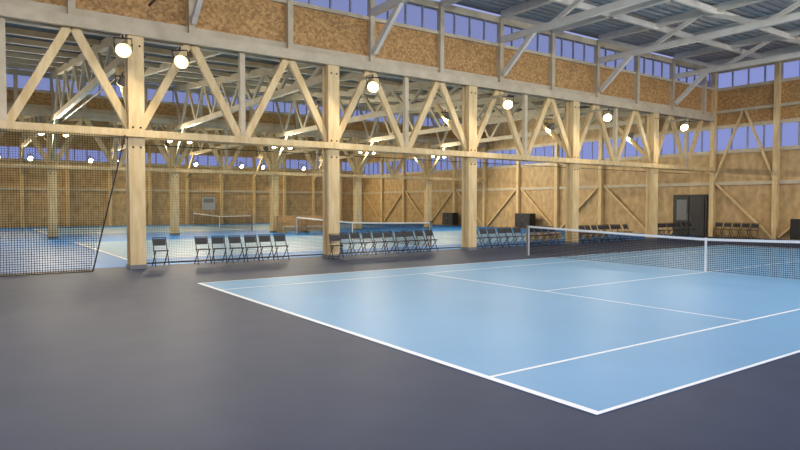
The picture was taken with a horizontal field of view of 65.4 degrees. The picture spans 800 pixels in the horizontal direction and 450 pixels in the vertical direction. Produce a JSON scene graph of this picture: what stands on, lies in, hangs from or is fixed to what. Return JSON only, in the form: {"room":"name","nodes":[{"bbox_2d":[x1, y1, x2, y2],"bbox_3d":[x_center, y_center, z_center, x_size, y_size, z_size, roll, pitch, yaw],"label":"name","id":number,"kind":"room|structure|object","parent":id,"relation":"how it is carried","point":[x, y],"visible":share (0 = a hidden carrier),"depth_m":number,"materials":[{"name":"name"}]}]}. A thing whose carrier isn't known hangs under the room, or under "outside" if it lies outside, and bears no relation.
{"room":"sports hall","nodes":[
{"label":"sports hall","id":0,"kind":"room"},
{"bbox_2d":[20,115,45,148],"bbox_3d":[-23.742,-6.853,40.284,0.160,2.559,18.099,-1,2,-35],"label":"roof truss","id":1,"kind":"object","parent":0,"point":[24,143],"depth_m":41.52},
{"bbox_2d":[49,37,123,122],"bbox_3d":[-12.885,-6.337,25.040,0.160,2.559,18.050,-1,2,-35],"label":"roof truss","id":2,"kind":"object","parent":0,"point":[107,43],"depth_m":24.84,"materials":[{"name":"wood"}]},
{"bbox_2d":[109,122,168,152],"bbox_3d":[-18.641,-6.970,43.913,0.160,2.559,18.099,-1,2,-35],"label":"roof truss","id":3,"kind":"object","parent":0,"point":[110,123],"depth_m":47.72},
{"bbox_2d":[0,117,363,227],"bbox_3d":[-21.582,-4.423,53.272,43.527,8.900,0.350,-1,2,-35],"label":"wall","id":4,"kind":"structure","parent":0,"point":[117,211],"depth_m":53.81,"materials":[{"name":"brown wood"}]},
{"bbox_2d":[8,147,345,170],"bbox_3d":[-21.636,-5.674,53.282,43.557,1.000,0.100,-1,2,-35],"label":"window","id":5,"kind":"structure","parent":4,"relation":"in","point":[8,147],"depth_m":53.70,"materials":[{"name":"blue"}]},
{"bbox_2d":[202,196,214,209],"bbox_3d":[-17.244,-1.979,56.155,1.300,1.230,0.060,-1,2,-35],"label":"poster","id":6,"kind":"object","parent":4,"relation":"attached to","point":[205,205],"visible":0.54,"depth_m":56.11,"materials":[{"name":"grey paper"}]},
{"bbox_2d":[186,127,268,155],"bbox_3d":[-13.540,-7.087,47.542,0.160,2.559,18.099,-1,2,-35],"label":"roof truss","id":7,"kind":"object","parent":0,"point":[191,153],"depth_m":49.52,"materials":[{"name":"wood"}]},
{"bbox_2d":[6,68,485,142],"bbox_3d":[-10.729,-7.130,37.928,43.527,1.950,0.320,-1,2,-35],"label":"wall","id":8,"kind":"structure","parent":0,"point":[39,99],"depth_m":36.63,"materials":[{"name":"wood"}]},
{"bbox_2d":[50,84,459,126],"bbox_3d":[-10.774,-7.516,37.963,43.547,0.680,0.090,-1,2,-35],"label":"window","id":9,"kind":"structure","parent":8,"relation":"in","point":[50,84],"depth_m":39.82,"materials":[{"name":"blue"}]},
{"bbox_2d":[173,64,321,130],"bbox_3d":[-7.784,-6.454,28.669,0.160,2.559,18.050,-1,2,-35],"label":"roof truss","id":10,"kind":"object","parent":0,"point":[314,80],"depth_m":28.15,"materials":[{"name":"wood"}]},
{"bbox_2d":[254,132,352,158],"bbox_3d":[-8.439,-7.204,51.171,0.160,2.559,18.099,-1,2,-35],"label":"roof truss","id":11,"kind":"object","parent":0,"point":[297,150],"depth_m":50.83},
{"bbox_2d":[0,221,689,273],"bbox_3d":[-10.950,0.531,38.417,43.407,0.004,36.744,-1,2,-35],"label":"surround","id":12,"kind":"object","parent":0,"point":[104,260],"visible":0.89,"depth_m":27.27,"materials":[{"name":"plastic"}]},
{"bbox_2d":[46,115,58,238],"bbox_3d":[-18.284,-2.636,32.749,0.460,6.700,0.460,-1,2,-35],"label":"column","id":13,"kind":"structure","parent":12,"relation":"on","point":[49,172],"depth_m":32.60,"materials":[{"name":"brown wood"}]},
{"bbox_2d":[169,124,178,234],"bbox_3d":[-13.183,-2.753,36.377,0.460,6.700,0.460,-1,2,-35],"label":"column","id":14,"kind":"structure","parent":12,"relation":"on","point":[175,176],"depth_m":36.23,"materials":[{"name":"brown wood"}]},
{"bbox_2d":[34,224,382,234],"bbox_3d":[-13.774,0.217,47.583,23.770,0.006,10.970,-1,2,-35],"label":"court","id":15,"kind":"object","parent":12,"relation":"on","point":[108,230],"visible":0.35,"depth_m":44.46,"materials":[{"name":"blue plastic"}]},
{"bbox_2d":[193,213,252,230],"bbox_3d":[-13.774,-0.336,47.565,0.105,1.098,12.908,-1,2,-35],"label":"net","id":16,"kind":"object","parent":15,"relation":"on","point":[203,215],"visible":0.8,"depth_m":46.34,"materials":[{"name":"fabric"}]},
{"bbox_2d":[269,132,278,232],"bbox_3d":[-8.082,-2.870,40.006,0.460,6.700,0.460,-1,2,-35],"label":"column","id":17,"kind":"structure","parent":12,"relation":"on","point":[274,198],"depth_m":39.87,"materials":[{"name":"brown wood"}]},
{"bbox_2d":[276,216,322,232],"bbox_3d":[-6.134,-0.051,40.139,3.400,1.060,1.400,-1,2,-35],"label":"bench","id":18,"kind":"object","parent":12,"relation":"on","point":[281,219],"visible":0.45,"depth_m":39.56,"materials":[{"name":"brown wood"}]},
{"bbox_2d":[79,231,588,259],"bbox_3d":[-2.410,0.758,31.627,23.770,0.006,10.970,-1,2,-35],"label":"court","id":19,"kind":"object","parent":12,"relation":"on","point":[115,248],"visible":0.48,"depth_m":27.95,"materials":[{"name":"blue plastic"}]},
{"bbox_2d":[295,216,431,246],"bbox_3d":[-2.410,0.205,31.608,0.105,1.098,12.908,-1,2,-35],"label":"net","id":20,"kind":"object","parent":19,"relation":"on","point":[429,222],"visible":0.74,"depth_m":29.79,"materials":[{"name":"fabric"}]},
{"bbox_2d":[353,138,361,229],"bbox_3d":[-2.982,-2.987,43.635,0.460,6.700,0.460,-1,2,-35],"label":"column","id":21,"kind":"structure","parent":12,"relation":"on","point":[355,140],"depth_m":43.53,"materials":[{"name":"brown wood"}]},
{"bbox_2d":[145,145,689,263],"bbox_3d":[4.368,-0.899,27.451,30.705,3.610,0.040,-1,2,-35],"label":"net","id":22,"kind":"object","parent":12,"relation":"on","point":[278,153],"visible":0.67,"depth_m":23.09,"materials":[{"name":"fabric"}]},
{"bbox_2d":[424,143,431,227],"bbox_3d":[2.119,-3.103,47.264,0.460,6.700,0.460,-1,2,-35],"label":"column","id":23,"kind":"structure","parent":12,"relation":"on","point":[427,207],"depth_m":47.12,"materials":[{"name":"brown wood"}]},
{"bbox_2d":[442,213,457,225],"bbox_3d":[4.268,-0.497,53.188,0.650,1.100,1.400,-1,2,-35],"label":"storage cabinet","id":24,"kind":"object","parent":12,"relation":"on","point":[449,217],"visible":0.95,"depth_m":52.76,"materials":[{"name":"black metal"}]},
{"bbox_2d":[515,213,535,227],"bbox_3d":[9.255,-0.285,46.185,0.650,1.150,1.500,-1,2,-35],"label":"storage cabinet","id":25,"kind":"object","parent":12,"relation":"on","point":[520,218],"visible":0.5,"depth_m":45.81,"materials":[{"name":"black metal"}]},
{"bbox_2d":[524,232,560,240],"bbox_3d":[7.031,0.597,30.626,2.200,0.420,0.400,-1,2,-35],"label":"wooden bench","id":26,"kind":"object","parent":12,"relation":"on","point":[547,236],"visible":0.34,"depth_m":30.53,"materials":[{"name":"brown wood"}]},
{"bbox_2d":[578,232,604,239],"bbox_3d":[9.882,0.531,32.655,2.200,0.420,0.400,-1,2,-35],"label":"wooden bench","id":27,"kind":"object","parent":12,"relation":"on","point":[585,232],"visible":0.17,"depth_m":32.51,"materials":[{"name":"brown wood"}]},
{"bbox_2d":[0,0,713,115],"bbox_3d":[0.114,-7.039,22.690,43.527,2.700,0.320,-1,2,-35],"label":"wall","id":28,"kind":"structure","parent":0,"point":[290,24],"depth_m":22.85,"materials":[{"name":"wood"}]},
{"bbox_2d":[308,0,710,86],"bbox_3d":[0.068,-7.725,22.715,43.547,0.830,0.090,-1,2,-35],"label":"window","id":29,"kind":"structure","parent":28,"relation":"in","point":[309,1],"depth_m":26.43,"materials":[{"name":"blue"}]},
{"bbox_2d":[275,82,461,137],"bbox_3d":[-2.684,-6.571,32.298,0.160,2.559,18.050,-1,2,-35],"label":"roof truss","id":30,"kind":"object","parent":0,"point":[389,89],"depth_m":30.64,"materials":[{"name":"wood"}]},
{"bbox_2d":[313,137,423,161],"bbox_3d":[-3.338,-7.321,54.799,0.160,2.559,18.099,-1,2,-35],"label":"roof truss","id":31,"kind":"object","parent":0,"point":[417,146],"depth_m":54.54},
{"bbox_2d":[371,0,410,15],"bbox_3d":[4.713,-7.664,13.763,0.200,1.290,19.537,-1,2,-35],"label":"roof truss","id":32,"kind":"object","parent":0,"point":[387,5],"depth_m":21.00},
{"bbox_2d":[0,224,799,449],"bbox_3d":[-5.371,1.117,24.020,51.827,0.200,67.391,-1,2,-35],"label":"floor","id":33,"kind":"structure","parent":0,"point":[118,358],"depth_m":6.13,"materials":[{"name":"plastic"}]},
{"bbox_2d":[0,128,125,276],"bbox_3d":[-12.454,-0.499,13.532,12.189,3.691,0.100,-1,2,-35],"label":"net","id":34,"kind":"object","parent":33,"relation":"on","point":[12,129],"visible":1,"depth_m":16.02,"materials":[{"name":"fabric"}]},
{"bbox_2d":[124,35,146,269],"bbox_3d":[-7.442,-2.120,17.525,0.460,6.700,0.460,-1,2,-35],"label":"column","id":35,"kind":"structure","parent":33,"relation":"on","point":[134,64],"depth_m":17.36,"materials":[{"name":"brown wood"}]},
{"bbox_2d":[152,237,169,266],"bbox_3d":[-7.072,0.791,18.393,0.404,0.840,0.482,-1,2,-36],"label":"folding chair","id":36,"kind":"object","parent":33,"relation":"on","point":[156,242],"visible":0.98,"depth_m":18.40,"materials":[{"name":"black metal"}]},
{"bbox_2d":[194,236,211,264],"bbox_3d":[-6.015,0.772,18.977,0.404,0.840,0.482,-1,2,-37],"label":"folding chair","id":37,"kind":"object","parent":33,"relation":"on","point":[198,241],"visible":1,"depth_m":19.00,"materials":[{"name":"black metal"}]},
{"bbox_2d":[211,236,226,263],"bbox_3d":[-5.608,0.762,19.298,0.404,0.840,0.482,-1,2,-29],"label":"folding chair","id":38,"kind":"object","parent":33,"relation":"on","point":[215,239],"visible":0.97,"depth_m":19.32,"materials":[{"name":"black metal"}]},
{"bbox_2d":[227,235,244,262],"bbox_3d":[-5.147,0.754,19.551,0.404,0.840,0.482,-2,2,-40],"label":"folding chair","id":39,"kind":"object","parent":33,"relation":"on","point":[231,239],"visible":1,"depth_m":19.55,"materials":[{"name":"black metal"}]},
{"bbox_2d":[244,235,259,261],"bbox_3d":[-4.739,0.743,19.872,0.404,0.840,0.482,-1,2,-32],"label":"folding chair","id":40,"kind":"object","parent":33,"relation":"on","point":[247,238],"visible":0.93,"depth_m":19.88,"materials":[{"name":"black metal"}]},
{"bbox_2d":[258,234,273,259],"bbox_3d":[-4.357,0.732,20.233,0.404,0.840,0.482,-1,2,-35],"label":"folding chair","id":41,"kind":"object","parent":33,"relation":"on","point":[261,238],"visible":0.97,"depth_m":20.24,"materials":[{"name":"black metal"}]},
{"bbox_2d":[273,234,289,259],"bbox_3d":[-3.925,0.722,20.522,0.404,0.840,0.482,-1,2,-35],"label":"folding chair","id":42,"kind":"object","parent":33,"relation":"on","point":[277,237],"visible":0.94,"depth_m":20.54,"materials":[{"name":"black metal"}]},
{"bbox_2d":[322,64,340,257],"bbox_3d":[-2.342,-2.237,21.154,0.460,6.700,0.460,-1,2,-35],"label":"column","id":43,"kind":"structure","parent":33,"relation":"on","point":[330,73],"depth_m":21.01,"materials":[{"name":"brown wood"}]},
{"bbox_2d":[329,234,343,259],"bbox_3d":[-2.135,0.715,20.784,0.404,0.840,0.482,-1,2,-29],"label":"folding chair","id":44,"kind":"object","parent":33,"relation":"on","point":[331,237],"visible":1,"depth_m":20.80,"materials":[{"name":"black metal"}]},
{"bbox_2d":[340,232,352,256],"bbox_3d":[-1.950,0.678,21.902,0.404,0.840,0.482,-1,2,-31],"label":"folding chair","id":45,"kind":"object","parent":33,"relation":"on","point":[344,235],"visible":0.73,"depth_m":21.94,"materials":[{"name":"black metal"}]},
{"bbox_2d":[349,232,364,255],"bbox_3d":[-1.557,0.669,22.181,0.404,0.840,0.482,-2,3,-40],"label":"folding chair","id":46,"kind":"object","parent":33,"relation":"on","point":[353,235],"visible":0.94,"depth_m":22.19,"materials":[{"name":"black metal"}]},
{"bbox_2d":[360,231,375,254],"bbox_3d":[-1.159,0.660,22.450,0.404,0.840,0.482,-1,2,-39],"label":"folding chair","id":47,"kind":"object","parent":33,"relation":"on","point":[364,235],"visible":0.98,"depth_m":22.45,"materials":[{"name":"black metal"}]},
{"bbox_2d":[371,231,385,254],"bbox_3d":[-0.778,0.651,22.739,0.404,0.840,0.482,-1,2,-29],"label":"folding chair","id":48,"kind":"object","parent":33,"relation":"on","point":[376,234],"visible":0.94,"depth_m":22.76,"materials":[{"name":"black metal"}]},
{"bbox_2d":[382,231,397,253],"bbox_3d":[-0.391,0.642,23.026,0.404,0.840,0.482,-1,2,-37],"label":"folding chair","id":49,"kind":"object","parent":33,"relation":"on","point":[387,234],"visible":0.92,"depth_m":23.03,"materials":[{"name":"black metal"}]},
{"bbox_2d":[393,231,407,253],"bbox_3d":[0.025,0.634,23.266,0.404,0.840,0.482,-1,2,-29],"label":"folding chair","id":50,"kind":"object","parent":33,"relation":"on","point":[397,234],"visible":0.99,"depth_m":23.27,"materials":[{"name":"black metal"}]},
{"bbox_2d":[403,230,417,252],"bbox_3d":[0.384,0.624,23.590,0.404,0.840,0.482,-1,2,-35],"label":"folding chair","id":51,"kind":"object","parent":33,"relation":"on","point":[408,233],"visible":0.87,"depth_m":23.61,"materials":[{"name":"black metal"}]},
{"bbox_2d":[413,230,427,251],"bbox_3d":[0.785,0.615,23.857,0.404,0.840,0.482,-2,3,-41],"label":"folding chair","id":52,"kind":"object","parent":33,"relation":"on","point":[417,232],"visible":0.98,"depth_m":23.85,"materials":[{"name":"black metal"}]},
{"bbox_2d":[423,230,437,251],"bbox_3d":[1.176,0.606,24.135,0.404,0.840,0.482,-2,3,-41],"label":"folding chair","id":53,"kind":"object","parent":33,"relation":"on","point":[427,233],"visible":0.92,"depth_m":24.14,"materials":[{"name":"black metal"}]},
{"bbox_2d":[461,85,476,249],"bbox_3d":[2.759,-2.354,24.782,0.460,6.700,0.460,-1,2,-35],"label":"column","id":54,"kind":"structure","parent":33,"relation":"on","point":[469,93],"depth_m":24.64,"materials":[{"name":"brown wood"}]},
{"bbox_2d":[479,228,491,248],"bbox_3d":[3.490,0.554,25.748,0.404,0.840,0.482,-2,3,-41],"label":"folding chair","id":55,"kind":"object","parent":33,"relation":"on","point":[482,230],"visible":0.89,"depth_m":25.75,"materials":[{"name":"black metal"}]},
{"bbox_2d":[487,228,499,247],"bbox_3d":[3.870,0.544,26.072,0.404,0.840,0.482,-1,2,-30],"label":"folding chair","id":56,"kind":"object","parent":33,"relation":"on","point":[490,231],"visible":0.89,"depth_m":26.08,"materials":[{"name":"black metal"}]},
{"bbox_2d":[197,245,799,414],"bbox_3d":[8.200,1.266,16.729,23.770,0.006,10.970,-1,2,-35],"label":"court","id":57,"kind":"object","parent":33,"relation":"on","point":[593,337],"visible":0.96,"depth_m":10.02,"materials":[{"name":"blue plastic"}]},
{"bbox_2d":[526,225,799,278],"bbox_3d":[8.200,0.710,16.710,0.105,1.098,12.908,-1,2,-35],"label":"net","id":58,"kind":"object","parent":57,"relation":"on","point":[529,234],"visible":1,"depth_m":17.45,"materials":[{"name":"fabric"}]},
{"bbox_2d":[496,229,509,247],"bbox_3d":[4.321,0.536,26.302,0.404,0.840,0.482,-1,2,-32],"label":"folding chair","id":59,"kind":"object","parent":33,"relation":"on","point":[498,230],"visible":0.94,"depth_m":26.30,"materials":[{"name":"black metal"}]},
{"bbox_2d":[504,227,516,246],"bbox_3d":[4.681,0.525,26.659,0.404,0.840,0.482,-1,2,-35],"label":"folding chair","id":60,"kind":"object","parent":33,"relation":"on","point":[507,229],"visible":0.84,"depth_m":26.68,"materials":[{"name":"black metal"}]},
{"bbox_2d":[512,227,524,246],"bbox_3d":[5.108,0.516,26.921,0.404,0.840,0.482,-1,2,-33],"label":"folding chair","id":61,"kind":"object","parent":33,"relation":"on","point":[515,229],"visible":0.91,"depth_m":26.92,"materials":[{"name":"black metal"}]},
{"bbox_2d":[534,226,545,244],"bbox_3d":[6.167,0.493,27.641,0.404,0.840,0.482,-1,2,-37],"label":"folding chair","id":62,"kind":"object","parent":33,"relation":"on","point":[535,229],"visible":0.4,"depth_m":27.61,"materials":[{"name":"black metal"}]},
{"bbox_2d":[541,226,552,244],"bbox_3d":[6.545,0.483,27.939,0.404,0.840,0.482,-2,3,-41],"label":"folding chair","id":63,"kind":"object","parent":33,"relation":"on","point":[544,230],"visible":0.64,"depth_m":27.99,"materials":[{"name":"black metal"}]},
{"bbox_2d":[547,226,559,244],"bbox_3d":[6.931,0.474,28.225,0.404,0.840,0.482,-2,3,-41],"label":"folding chair","id":64,"kind":"object","parent":33,"relation":"on","point":[548,226],"visible":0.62,"depth_m":28.25,"materials":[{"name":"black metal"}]},
{"bbox_2d":[565,101,579,244],"bbox_3d":[7.860,-2.471,28.411,0.460,6.700,0.460,-1,2,-35],"label":"column","id":65,"kind":"structure","parent":33,"relation":"on","point":[572,107],"depth_m":28.27,"materials":[{"name":"brown wood"}]},
{"bbox_2d":[579,225,588,242],"bbox_3d":[8.641,0.435,29.441,0.404,0.840,0.482,-1,2,-31],"label":"folding chair","id":66,"kind":"object","parent":33,"relation":"on","point":[581,227],"visible":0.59,"depth_m":29.48,"materials":[{"name":"black metal"}]},
{"bbox_2d":[583,225,595,242],"bbox_3d":[9.023,0.426,29.736,0.404,0.840,0.482,-2,3,-42],"label":"folding chair","id":67,"kind":"object","parent":33,"relation":"on","point":[587,227],"visible":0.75,"depth_m":29.73,"materials":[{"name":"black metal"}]},
{"bbox_2d":[591,226,600,240],"bbox_3d":[9.411,0.417,30.017,0.404,0.840,0.482,-1,2,-36],"label":"folding chair","id":68,"kind":"object","parent":33,"relation":"on","point":[592,227],"visible":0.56,"depth_m":30.04,"materials":[{"name":"black metal"}]},
{"bbox_2d":[597,225,607,241],"bbox_3d":[9.812,0.408,30.279,0.404,0.840,0.482,-1,2,-31],"label":"folding chair","id":69,"kind":"object","parent":33,"relation":"on","point":[599,227],"visible":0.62,"depth_m":30.33,"materials":[{"name":"black metal"}]},
{"bbox_2d":[603,224,613,241],"bbox_3d":[10.197,0.399,30.567,0.404,0.840,0.482,-1,2,-36],"label":"folding chair","id":70,"kind":"object","parent":33,"relation":"on","point":[606,226],"visible":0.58,"depth_m":30.59,"materials":[{"name":"black metal"}]},
{"bbox_2d":[610,224,619,241],"bbox_3d":[10.619,0.392,30.800,0.404,0.840,0.482,-1,2,-29],"label":"folding chair","id":71,"kind":"object","parent":33,"relation":"on","point":[613,226],"visible":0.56,"depth_m":30.85,"materials":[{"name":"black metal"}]},
{"bbox_2d":[616,224,624,240],"bbox_3d":[10.979,0.381,31.126,0.404,0.840,0.482,-2,3,-42],"label":"folding chair","id":72,"kind":"object","parent":33,"relation":"on","point":[617,225],"visible":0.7,"depth_m":31.16,"materials":[{"name":"black metal"}]},
{"bbox_2d":[622,224,632,239],"bbox_3d":[11.414,0.374,31.342,0.404,0.840,0.482,-2,2,-40],"label":"folding chair","id":73,"kind":"object","parent":33,"relation":"on","point":[624,225],"visible":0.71,"depth_m":31.32,"materials":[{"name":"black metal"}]},
{"bbox_2d":[645,112,658,239],"bbox_3d":[12.961,-2.588,32.040,0.460,6.700,0.460,-1,2,-35],"label":"column","id":74,"kind":"structure","parent":33,"relation":"on","point":[651,216],"depth_m":31.90,"materials":[{"name":"brown wood"}]},
{"bbox_2d":[657,223,665,237],"bbox_3d":[13.847,0.318,33.097,0.404,0.840,0.482,-2,2,-39],"label":"folding chair","id":75,"kind":"object","parent":33,"relation":"on","point":[658,225],"visible":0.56,"depth_m":33.11,"materials":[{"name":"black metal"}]},
{"bbox_2d":[666,223,675,235],"bbox_3d":[14.609,0.299,33.679,0.404,0.840,0.482,-1,2,-29],"label":"folding chair","id":76,"kind":"object","parent":33,"relation":"on","point":[668,224],"visible":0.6,"depth_m":33.71,"materials":[{"name":"black metal"}]},
{"bbox_2d":[671,223,680,236],"bbox_3d":[14.995,0.289,33.966,0.404,0.840,0.482,-1,2,-33],"label":"folding chair","id":77,"kind":"object","parent":33,"relation":"on","point":[673,224],"visible":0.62,"depth_m":33.96,"materials":[{"name":"black metal"}]},
{"bbox_2d":[676,222,684,236],"bbox_3d":[15.378,0.280,34.258,0.404,0.840,0.482,-2,3,-42],"label":"folding chair","id":78,"kind":"object","parent":33,"relation":"on","point":[677,223],"visible":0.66,"depth_m":34.27,"materials":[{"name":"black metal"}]},
{"bbox_2d":[681,222,690,236],"bbox_3d":[15.791,0.272,34.506,0.404,0.840,0.482,-2,3,-42],"label":"folding chair","id":79,"kind":"object","parent":33,"relation":"on","point":[682,223],"visible":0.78,"depth_m":34.52,"materials":[{"name":"black metal"}]},
{"bbox_2d":[685,222,695,236],"bbox_3d":[16.191,0.264,34.767,0.404,0.840,0.482,-1,2,-30],"label":"folding chair","id":80,"kind":"object","parent":33,"relation":"on","point":[687,223],"visible":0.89,"depth_m":34.79,"materials":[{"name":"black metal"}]},
{"bbox_2d":[712,222,722,236],"bbox_3d":[17.711,0.268,34.684,0.482,0.840,0.404,-1,2,-35],"label":"folding chair","id":81,"kind":"object","parent":33,"relation":"on","point":[718,224],"visible":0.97,"depth_m":34.70,"materials":[{"name":"black metal"}]},
{"bbox_2d":[721,222,731,237],"bbox_3d":[17.989,0.281,34.293,0.482,0.840,0.404,-1,2,-35],"label":"folding chair","id":82,"kind":"object","parent":33,"relation":"on","point":[727,224],"visible":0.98,"depth_m":34.31,"materials":[{"name":"black metal"}]},
{"bbox_2d":[730,223,740,237],"bbox_3d":[18.268,0.294,33.902,0.482,0.840,0.404,-1,2,-35],"label":"folding chair","id":83,"kind":"object","parent":33,"relation":"on","point":[734,224],"visible":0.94,"depth_m":33.92,"materials":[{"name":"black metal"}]},
{"bbox_2d":[739,223,749,238],"bbox_3d":[18.546,0.307,33.511,0.482,0.840,0.404,-1,2,-35],"label":"folding chair","id":84,"kind":"object","parent":33,"relation":"on","point":[743,225],"visible":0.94,"depth_m":33.51,"materials":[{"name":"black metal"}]},
{"bbox_2d":[748,223,759,238],"bbox_3d":[18.824,0.321,33.121,0.482,0.840,0.404,-1,2,-35],"label":"folding chair","id":85,"kind":"object","parent":33,"relation":"on","point":[755,225],"visible":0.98,"depth_m":33.14,"materials":[{"name":"black metal"}]},
{"bbox_2d":[790,219,799,240],"bbox_3d":[20.101,0.256,30.957,0.650,1.100,1.100,-1,2,-35],"label":"storage cabinet","id":86,"kind":"object","parent":33,"relation":"on","point":[794,223],"visible":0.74,"depth_m":31.04,"materials":[{"name":"black metal"}]},
{"bbox_3d":[-12.543,-2.004,13.896,0.460,6.700,0.460,-1,2,-35],"label":"column","id":87,"kind":"structure","parent":33,"relation":"on","visible":0},
{"bbox_2d":[0,3,715,171],"bbox_3d":[-0.035,-4.149,22.731,43.230,3.120,0.640,-1,2,-35],"label":"truss","id":88,"kind":"object","parent":87,"relation":"attached to","point":[77,25],"visible":1,"depth_m":20.41,"materials":[{"name":"brown wood"}]},
{"bbox_2d":[5,0,799,180],"bbox_3d":[-5.085,-6.075,29.856,43.327,5.532,56.960,-1,2,-35],"label":"roof truss","id":89,"kind":"structure","parent":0,"point":[619,14],"depth_m":27.00,"materials":[{"name":"wood"}]},
{"bbox_2d":[59,0,155,123],"bbox_3d":[-6.777,-6.414,17.055,0.100,3.285,38.094,-1,2,-35],"label":"track","id":90,"kind":"object","parent":89,"relation":"hanging from","point":[152,1],"visible":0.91,"depth_m":24.37,"materials":[{"name":"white metal"}]},
{"bbox_2d":[114,73,124,86],"bbox_3d":[-8.214,-4.318,18.539,0.440,0.498,0.432,-1,2,-35],"label":"light","id":91,"kind":"object","parent":89,"relation":"hanging from","point":[121,82],"visible":0.6,"depth_m":18.39,"materials":[{"name":"grey"}]},
{"bbox_2d":[113,34,132,57],"bbox_3d":[-7.211,-4.657,16.258,0.440,0.566,0.398,-1,2,-18],"label":"light","id":92,"kind":"object","parent":89,"relation":"hanging from","point":[123,50],"visible":1,"depth_m":16.14,"materials":[{"name":"grey"}]},
{"bbox_2d":[171,47,189,68],"bbox_3d":[-5.987,-4.585,17.131,0.440,0.566,0.398,0,2,5],"label":"light","id":93,"kind":"object","parent":89,"relation":"hanging from","point":[181,61],"visible":1,"depth_m":17.01,"materials":[{"name":"grey"}]},
{"bbox_2d":[310,94,318,106],"bbox_3d":[-3.113,-4.435,22.168,0.440,0.498,0.432,-1,2,-35],"label":"light","id":94,"kind":"object","parent":89,"relation":"hanging from","point":[315,100],"visible":0.46,"depth_m":22.05,"materials":[{"name":"grey"}]},
{"bbox_2d":[366,74,379,92],"bbox_3d":[-0.887,-4.702,20.760,0.440,0.566,0.398,0,2,5],"label":"light","id":95,"kind":"object","parent":89,"relation":"hanging from","point":[373,87],"visible":1,"depth_m":20.63,"materials":[{"name":"grey"}]},
{"bbox_2d":[88,33,683,165],"bbox_3d":[-10.527,-5.363,37.444,33.965,0.670,38.394,-1,2,-35],"label":"lamp arms","id":96,"kind":"object","parent":89,"relation":"attached to","point":[117,41],"visible":0.51,"depth_m":24.39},
{"bbox_2d":[441,110,450,119],"bbox_3d":[1.988,-4.552,25.797,0.440,0.498,0.432,-1,2,-35],"label":"light","id":97,"kind":"object","parent":89,"relation":"hanging from","point":[446,116],"visible":0.71,"depth_m":25.65,"materials":[{"name":"grey"}]},
{"bbox_2d":[502,94,513,108],"bbox_3d":[4.214,-4.819,24.389,0.440,0.566,0.398,0,2,5],"label":"light","id":98,"kind":"object","parent":89,"relation":"hanging from","point":[507,104],"visible":1,"depth_m":24.26,"materials":[{"name":"grey"}]},
{"bbox_2d":[544,121,554,130],"bbox_3d":[7.088,-4.669,29.425,0.440,0.498,0.432,-1,2,-35],"label":"light","id":99,"kind":"object","parent":89,"relation":"hanging from","point":[550,127],"visible":1,"depth_m":29.29,"materials":[{"name":"grey"}]},
{"bbox_2d":[602,109,612,121],"bbox_3d":[9.315,-4.935,28.017,0.440,0.566,0.398,0,2,5],"label":"light","id":100,"kind":"object","parent":89,"relation":"hanging from","point":[607,117],"visible":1,"depth_m":27.90,"materials":[{"name":"grey"}]},
{"bbox_2d":[627,132,633,138],"bbox_3d":[12.189,-4.785,33.054,0.440,0.498,0.432,-1,2,-35],"label":"light","id":101,"kind":"object","parent":89,"relation":"hanging from","point":[631,134],"visible":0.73,"depth_m":32.91,"materials":[{"name":"grey"}]},
{"bbox_2d":[679,121,689,130],"bbox_3d":[14.416,-5.052,31.646,0.440,0.566,0.398,0,2,5],"label":"light","id":102,"kind":"object","parent":89,"relation":"hanging from","point":[684,127],"visible":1,"depth_m":31.52,"materials":[{"name":"grey"}]},
{"bbox_2d":[5,0,799,113],"bbox_3d":[-5.098,-7.572,30.000,43.527,2.870,57.291,-1,2,-35],"label":"ceiling","id":103,"kind":"structure","parent":0,"point":[546,13],"depth_m":26.15,"materials":[{"name":"metal"}]},
{"bbox_2d":[359,96,565,143],"bbox_3d":[2.417,-6.687,35.926,0.160,2.559,18.050,-1,2,-35],"label":"roof truss","id":104,"kind":"object","parent":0,"point":[517,99],"depth_m":34.53,"materials":[{"name":"wood"}]},
{"bbox_2d":[430,108,646,147],"bbox_3d":[7.518,-6.804,39.555,0.160,2.559,18.050,-1,2,-35],"label":"roof truss","id":105,"kind":"object","parent":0,"point":[582,110],"depth_m":39.30,"materials":[{"name":"wood"}]},
{"bbox_2d":[501,0,649,42],"bbox_3d":[9.814,-7.780,17.392,0.200,1.290,19.537,-1,2,-35],"label":"roof truss","id":106,"kind":"object","parent":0,"point":[560,20],"depth_m":23.21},
{"bbox_2d":[363,58,799,239],"bbox_3d":[12.745,-4.486,42.481,0.400,9.800,57.429,-1,2,-35],"label":"wall","id":107,"kind":"structure","parent":0,"point":[761,185],"depth_m":38.13,"materials":[{"name":"brown wood"}]},
{"bbox_2d":[364,63,799,174],"bbox_3d":[12.739,-6.616,42.594,0.100,4.350,57.121,-1,2,-35],"label":"window","id":108,"kind":"structure","parent":107,"relation":"in","point":[782,72],"depth_m":36.69,"materials":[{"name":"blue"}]},
{"bbox_2d":[673,194,707,235],"bbox_3d":[16.973,-0.583,36.531,0.214,2.400,2.050,-1,2,-35],"label":"door","id":109,"kind":"structure","parent":107,"relation":"in","point":[697,209],"depth_m":36.29,"materials":[{"name":"black metal"}]},
{"bbox_2d":[598,0,799,62],"bbox_3d":[14.915,-7.897,21.021,0.200,1.290,19.537,-1,2,-35],"label":"roof truss","id":110,"kind":"object","parent":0,"point":[689,17],"depth_m":25.23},
{"bbox_2d":[674,28,799,78],"bbox_3d":[20.015,-8.014,24.649,0.200,1.290,19.537,-1,2,-35],"label":"roof truss","id":111,"kind":"object","parent":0,"point":[763,40],"depth_m":29.78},
{"bbox_3d":[-23.385,-2.519,29.120,0.460,6.700,0.460,-1,2,-35],"label":"column","id":112,"kind":"structure","parent":0,"visible":0},
{"bbox_2d":[0,106,485,180],"bbox_3d":[-10.877,-4.640,37.956,43.230,3.070,0.640,-1,2,-35],"label":"truss","id":113,"kind":"object","parent":112,"relation":"attached to","point":[82,116],"visible":0.63,"depth_m":37.79,"materials":[{"name":"brown wood"}]}
]}

